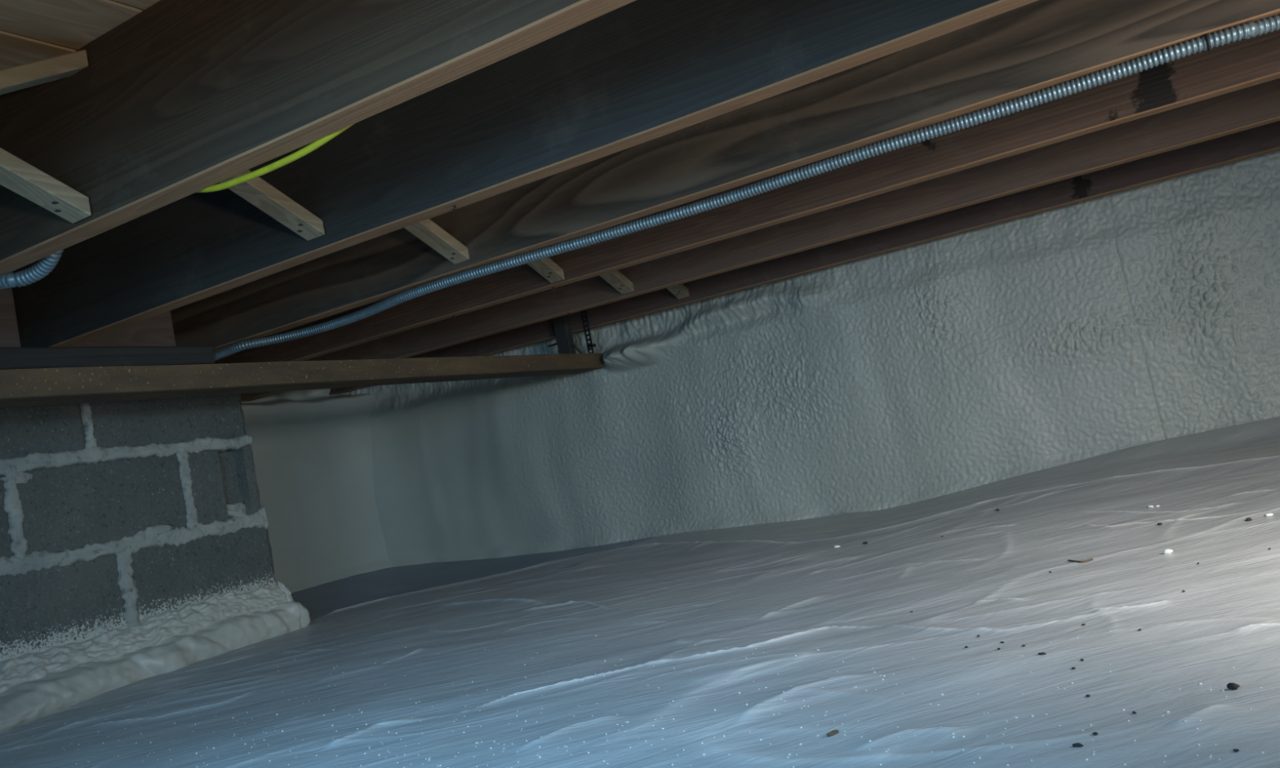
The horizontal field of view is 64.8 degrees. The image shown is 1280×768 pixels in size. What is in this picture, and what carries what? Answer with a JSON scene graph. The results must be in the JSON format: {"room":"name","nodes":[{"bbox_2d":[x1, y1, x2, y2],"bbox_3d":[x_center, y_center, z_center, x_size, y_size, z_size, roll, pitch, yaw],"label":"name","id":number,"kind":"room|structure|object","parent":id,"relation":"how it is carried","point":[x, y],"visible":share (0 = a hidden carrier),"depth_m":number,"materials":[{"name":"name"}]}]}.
{"room":"building cavity","nodes":[
{"label":"building cavity","id":0,"kind":"room"},
{"bbox_2d":[0,0,160,95],"bbox_3d":[-0.265,-0.530,1.137,4.550,0.020,4.170,-12,-4,29],"label":"subfloor","id":1,"kind":"structure","parent":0,"point":[31,30],"depth_m":1.22,"materials":[{"name":"brown wood"}]},
{"bbox_2d":[170,0,1279,351],"bbox_3d":[0.095,-0.437,1.768,4.480,0.220,0.060,-12,-4,29],"label":"joist","id":2,"kind":"object","parent":1,"relation":"attached to","point":[1039,45],"visible":0.67,"depth_m":1.68,"materials":[{"name":"brown wood"}]},
{"bbox_2d":[404,218,469,264],"bbox_3d":[-0.455,-0.328,1.853,0.041,0.197,0.366,-12,-4,29],"label":"strip","id":3,"kind":"object","parent":2,"relation":"attached to","point":[427,231],"visible":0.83,"depth_m":1.94,"materials":[{"name":"brown wood"}]},
{"bbox_2d":[213,13,1279,360],"bbox_3d":[0.466,-0.394,1.587,3.429,0.030,0.094,-12,-4,29],"label":"conduit","id":4,"kind":"object","parent":2,"relation":"attached to","point":[1248,30],"visible":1,"depth_m":1.67,"materials":[{"name":"silver metal"}]},
{"bbox_2d":[213,29,1279,364],"bbox_3d":[0.290,-0.450,2.119,4.480,0.226,0.045,-12,-4,29],"label":"joist","id":5,"kind":"object","parent":1,"relation":"attached to","point":[1243,64],"visible":0.44,"depth_m":2.02,"materials":[{"name":"red wood"}]},
{"bbox_2d":[527,257,564,283],"bbox_3d":[-0.296,-0.331,2.224,0.041,0.197,0.353,-12,-4,29],"label":"strip","id":6,"kind":"object","parent":5,"relation":"attached to","point":[546,268],"visible":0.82,"depth_m":2.33,"materials":[{"name":"brown wood"}]},
{"bbox_2d":[599,270,634,293],"bbox_3d":[-0.143,-0.340,2.608,0.041,0.196,0.383,-12,-4,29],"label":"strip","id":7,"kind":"object","parent":5,"relation":"attached to","point":[616,279],"visible":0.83,"depth_m":2.72,"materials":[{"name":"brown wood"}]},
{"bbox_2d":[240,78,1279,402],"bbox_3d":[0.496,-0.466,2.491,4.480,0.226,0.046,-12,-4,29],"label":"joist","id":8,"kind":"object","parent":1,"relation":"attached to","point":[1256,105],"visible":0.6,"depth_m":2.43,"materials":[{"name":"brown wood"}]},
{"bbox_2d":[666,284,688,299],"bbox_3d":[0.031,-0.357,2.983,0.041,0.197,0.360,-12,-4,29],"label":"strip","id":9,"kind":"object","parent":8,"relation":"attached to","point":[680,291],"visible":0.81,"depth_m":3.10,"materials":[{"name":"brown wood"}]},
{"bbox_2d":[240,388,392,592],"bbox_3d":[-1.669,0.347,2.890,0.201,0.973,2.607,-13,-4,31],"label":"wall","id":10,"kind":"structure","parent":0,"point":[312,449],"depth_m":3.69,"materials":[{"name":"plastic"}]},
{"bbox_2d":[340,150,1279,567],"bbox_3d":[0.805,-0.120,2.850,4.530,0.973,0.191,-12,-4,29],"label":"wall","id":11,"kind":"structure","parent":0,"point":[1148,313],"depth_m":2.97,"materials":[{"name":"plastic"}]},
{"bbox_2d":[0,352,604,408],"bbox_3d":[-1.010,0.003,1.857,0.114,0.051,3.465,-12,-4,29],"label":"beam","id":12,"kind":"structure","parent":11,"relation":"attached to","point":[19,388],"depth_m":2.12,"materials":[{"name":"brown wood"}]},
{"bbox_2d":[0,346,215,369],"bbox_3d":[-1.725,0.008,1.281,0.280,0.041,2.565,-12,-4,29],"label":"wooden plate","id":13,"kind":"object","parent":12,"relation":"on","point":[18,357],"visible":0.48,"depth_m":2.10,"materials":[{"name":"brown wood"}]},
{"bbox_2d":[0,287,21,347],"bbox_3d":[-1.376,-0.151,1.911,0.040,0.214,0.354,-12,-4,29],"label":"blocking","id":14,"kind":"object","parent":13,"relation":"on","point":[9,331],"visible":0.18,"depth_m":2.04,"materials":[{"name":"brown wood"}]},
{"bbox_2d":[71,311,176,346],"bbox_3d":[-1.240,-0.154,2.296,0.040,0.214,0.365,-12,-4,29],"label":"blocking","id":15,"kind":"object","parent":13,"relation":"on","point":[157,331],"visible":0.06,"depth_m":2.37,"materials":[{"name":"brown wood"}]},
{"bbox_2d":[0,0,635,275],"bbox_3d":[-0.292,-0.406,1.071,4.480,0.220,0.048,-12,-4,29],"label":"joist","id":16,"kind":"object","parent":13,"relation":"on","point":[179,100],"visible":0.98,"depth_m":1.16,"materials":[{"name":"brown wood"}]},
{"bbox_2d":[0,249,63,289],"bbox_3d":[-1.116,-0.158,1.552,0.697,0.130,0.036,-12,-4,24],"label":"conduit","id":17,"kind":"object","parent":16,"relation":"attached to","point":[40,269],"visible":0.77,"depth_m":1.44,"materials":[{"name":"silver metal"}]},
{"bbox_2d":[0,147,91,223],"bbox_3d":[-0.818,-0.299,1.135,0.041,0.197,0.364,-12,-4,29],"label":"brace","id":18,"kind":"object","parent":16,"relation":"attached to","point":[19,176],"visible":1,"depth_m":1.24,"materials":[{"name":"brown wood"}]},
{"bbox_2d":[218,169,324,240],"bbox_3d":[-0.629,-0.327,1.488,0.041,0.197,0.355,-12,-4,29],"label":"strip","id":19,"kind":"object","parent":16,"relation":"attached to","point":[259,193],"visible":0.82,"depth_m":1.57,"materials":[{"name":"brown wood"}]},
{"bbox_2d":[196,123,355,192],"bbox_3d":[-0.428,-0.274,1.190,0.432,0.045,0.023,-12,-4,29],"label":"cable","id":20,"kind":"object","parent":16,"relation":"hanging from","point":[314,145],"visible":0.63,"depth_m":1.18,"materials":[{"name":"plastic"}]},
{"bbox_2d":[11,0,1039,347],"bbox_3d":[-0.099,-0.418,1.418,4.480,0.226,0.046,-12,-4,29],"label":"joist","id":21,"kind":"object","parent":13,"relation":"on","point":[638,72],"visible":0.91,"depth_m":1.46,"materials":[{"name":"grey wood"}]},
{"bbox_3d":[-0.489,-0.391,0.716,4.480,0.219,0.041,-12,-4,29],"label":"joist","id":22,"kind":"object","parent":13,"relation":"on","visible":0},
{"bbox_2d":[0,49,88,94],"bbox_3d":[-0.784,-0.314,1.115,0.040,0.197,0.364,-12,-4,29],"label":"strip","id":23,"kind":"object","parent":22,"relation":"attached to","point":[15,78],"visible":1,"depth_m":1.22,"materials":[{"name":"brown wood"}]},
{"bbox_2d":[552,314,575,354],"bbox_3d":[-0.253,-0.168,3.336,0.048,0.170,0.032,-12,-4,29],"label":"post","id":24,"kind":"object","parent":12,"relation":"on","point":[562,328],"visible":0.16,"depth_m":3.32,"materials":[{"name":"brown wood"}]},
{"bbox_2d":[548,342,582,353],"bbox_3d":[-0.248,-0.114,3.355,0.110,0.057,0.018,-11,-3,7],"label":"wire","id":25,"kind":"object","parent":24,"relation":"attached to","point":[555,344],"visible":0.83,"depth_m":3.35,"materials":[{"name":"metal"}]},
{"bbox_2d":[328,120,1279,395],"bbox_3d":[0.691,-0.484,2.842,4.480,0.220,0.046,-12,-4,29],"label":"joist","id":26,"kind":"object","parent":11,"relation":"attached to","point":[1264,139],"visible":0.34,"depth_m":2.79,"materials":[{"name":"red wood"}]},
{"bbox_2d":[580,309,595,353],"bbox_3d":[-0.173,-0.192,3.305,0.033,0.185,0.012,-12,-4,29],"label":"strap","id":27,"kind":"object","parent":26,"relation":"hanging from","point":[591,344],"visible":0.83,"depth_m":3.31,"materials":[{"name":"metal"}]},
{"bbox_3d":[-0.153,0.488,1.194,4.800,0.060,4.300,-12,-4,29],"label":"floor","id":28,"kind":"structure","parent":0,"visible":0},
{"bbox_2d":[0,393,277,662],"bbox_3d":[-1.389,0.358,1.831,0.201,0.704,1.624,-12,-4,29],"label":"pier","id":29,"kind":"object","parent":28,"relation":"on","point":[121,514],"visible":0.68,"depth_m":2.16,"materials":[{"name":"concrete"}]},
{"bbox_2d":[290,536,657,619],"bbox_3d":[-0.658,0.611,3.094,1.345,0.036,1.120,-12,-4,29],"label":"liner","id":30,"kind":"object","parent":28,"relation":"on","point":[321,600],"visible":0.56,"depth_m":3.33,"materials":[{"name":"white plastic"}]},
{"bbox_2d":[573,417,1279,566],"bbox_3d":[1.201,0.159,2.108,3.242,0.132,1.004,-12,-4,29],"label":"liner","id":31,"kind":"object","parent":28,"relation":"on","point":[1260,438],"visible":0.6,"depth_m":2.53,"materials":[{"name":"white plastic"}]},
{"bbox_2d":[0,455,1279,767],"bbox_3d":[0.387,0.265,1.098,3.700,0.071,2.873,-12,-4,29],"label":"liner","id":32,"kind":"object","parent":31,"relation":"on","point":[704,609],"visible":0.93,"depth_m":1.28,"materials":[{"name":"white plastic"}]},
{"bbox_2d":[0,582,310,733],"bbox_3d":[-1.144,0.555,1.812,0.209,0.139,1.516,-12,-4,28],"label":"bead","id":33,"kind":"object","parent":32,"relation":"on","point":[33,686],"visible":0.94,"depth_m":2.09},
{"bbox_2d":[17,629,1263,767],"bbox_3d":[-0.189,0.405,1.437,1.844,0.014,0.858,-12,-4,29],"label":"foam specks","id":34,"kind":"object","parent":32,"relation":"on","point":[1184,721],"visible":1,"depth_m":0.99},
{"bbox_2d":[826,729,838,737],"bbox_3d":[0.168,0.305,0.883,0.014,0.004,0.007,-9,-4,-32],"label":"bit","id":35,"kind":"object","parent":32,"relation":"on","point":[832,733],"visible":1,"depth_m":0.88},
{"bbox_2d":[1072,742,1083,746],"bbox_3d":[0.322,0.266,0.743,0.007,0.003,0.004,-12,-4,29],"label":"clod","id":36,"kind":"object","parent":32,"relation":"on","point":[1077,744],"visible":1,"depth_m":0.74,"materials":[{"name":"black soil"}]},
{"bbox_2d":[1067,558,1093,562],"bbox_3d":[0.626,0.253,1.442,0.018,0.003,0.038,-8,-4,-40],"label":"twig","id":37,"kind":"object","parent":32,"relation":"on","point":[1091,559],"visible":1,"depth_m":1.43,"materials":[{"name":"brown wood"}]},
{"bbox_2d":[1162,549,1173,554],"bbox_3d":[0.728,0.232,1.393,0.013,0.008,0.008,-12,-4,29],"label":"chip","id":38,"kind":"object","parent":32,"relation":"on","point":[1166,551],"visible":1,"depth_m":1.39,"materials":[{"name":"white plastic"}]},
{"bbox_2d":[1226,683,1239,689],"bbox_3d":[0.471,0.241,0.802,0.008,0.007,0.007,-9,-4,-26],"label":"clod","id":39,"kind":"object","parent":32,"relation":"on","point":[1230,686],"visible":1,"depth_m":0.80,"materials":[{"name":"soil"}]}
]}

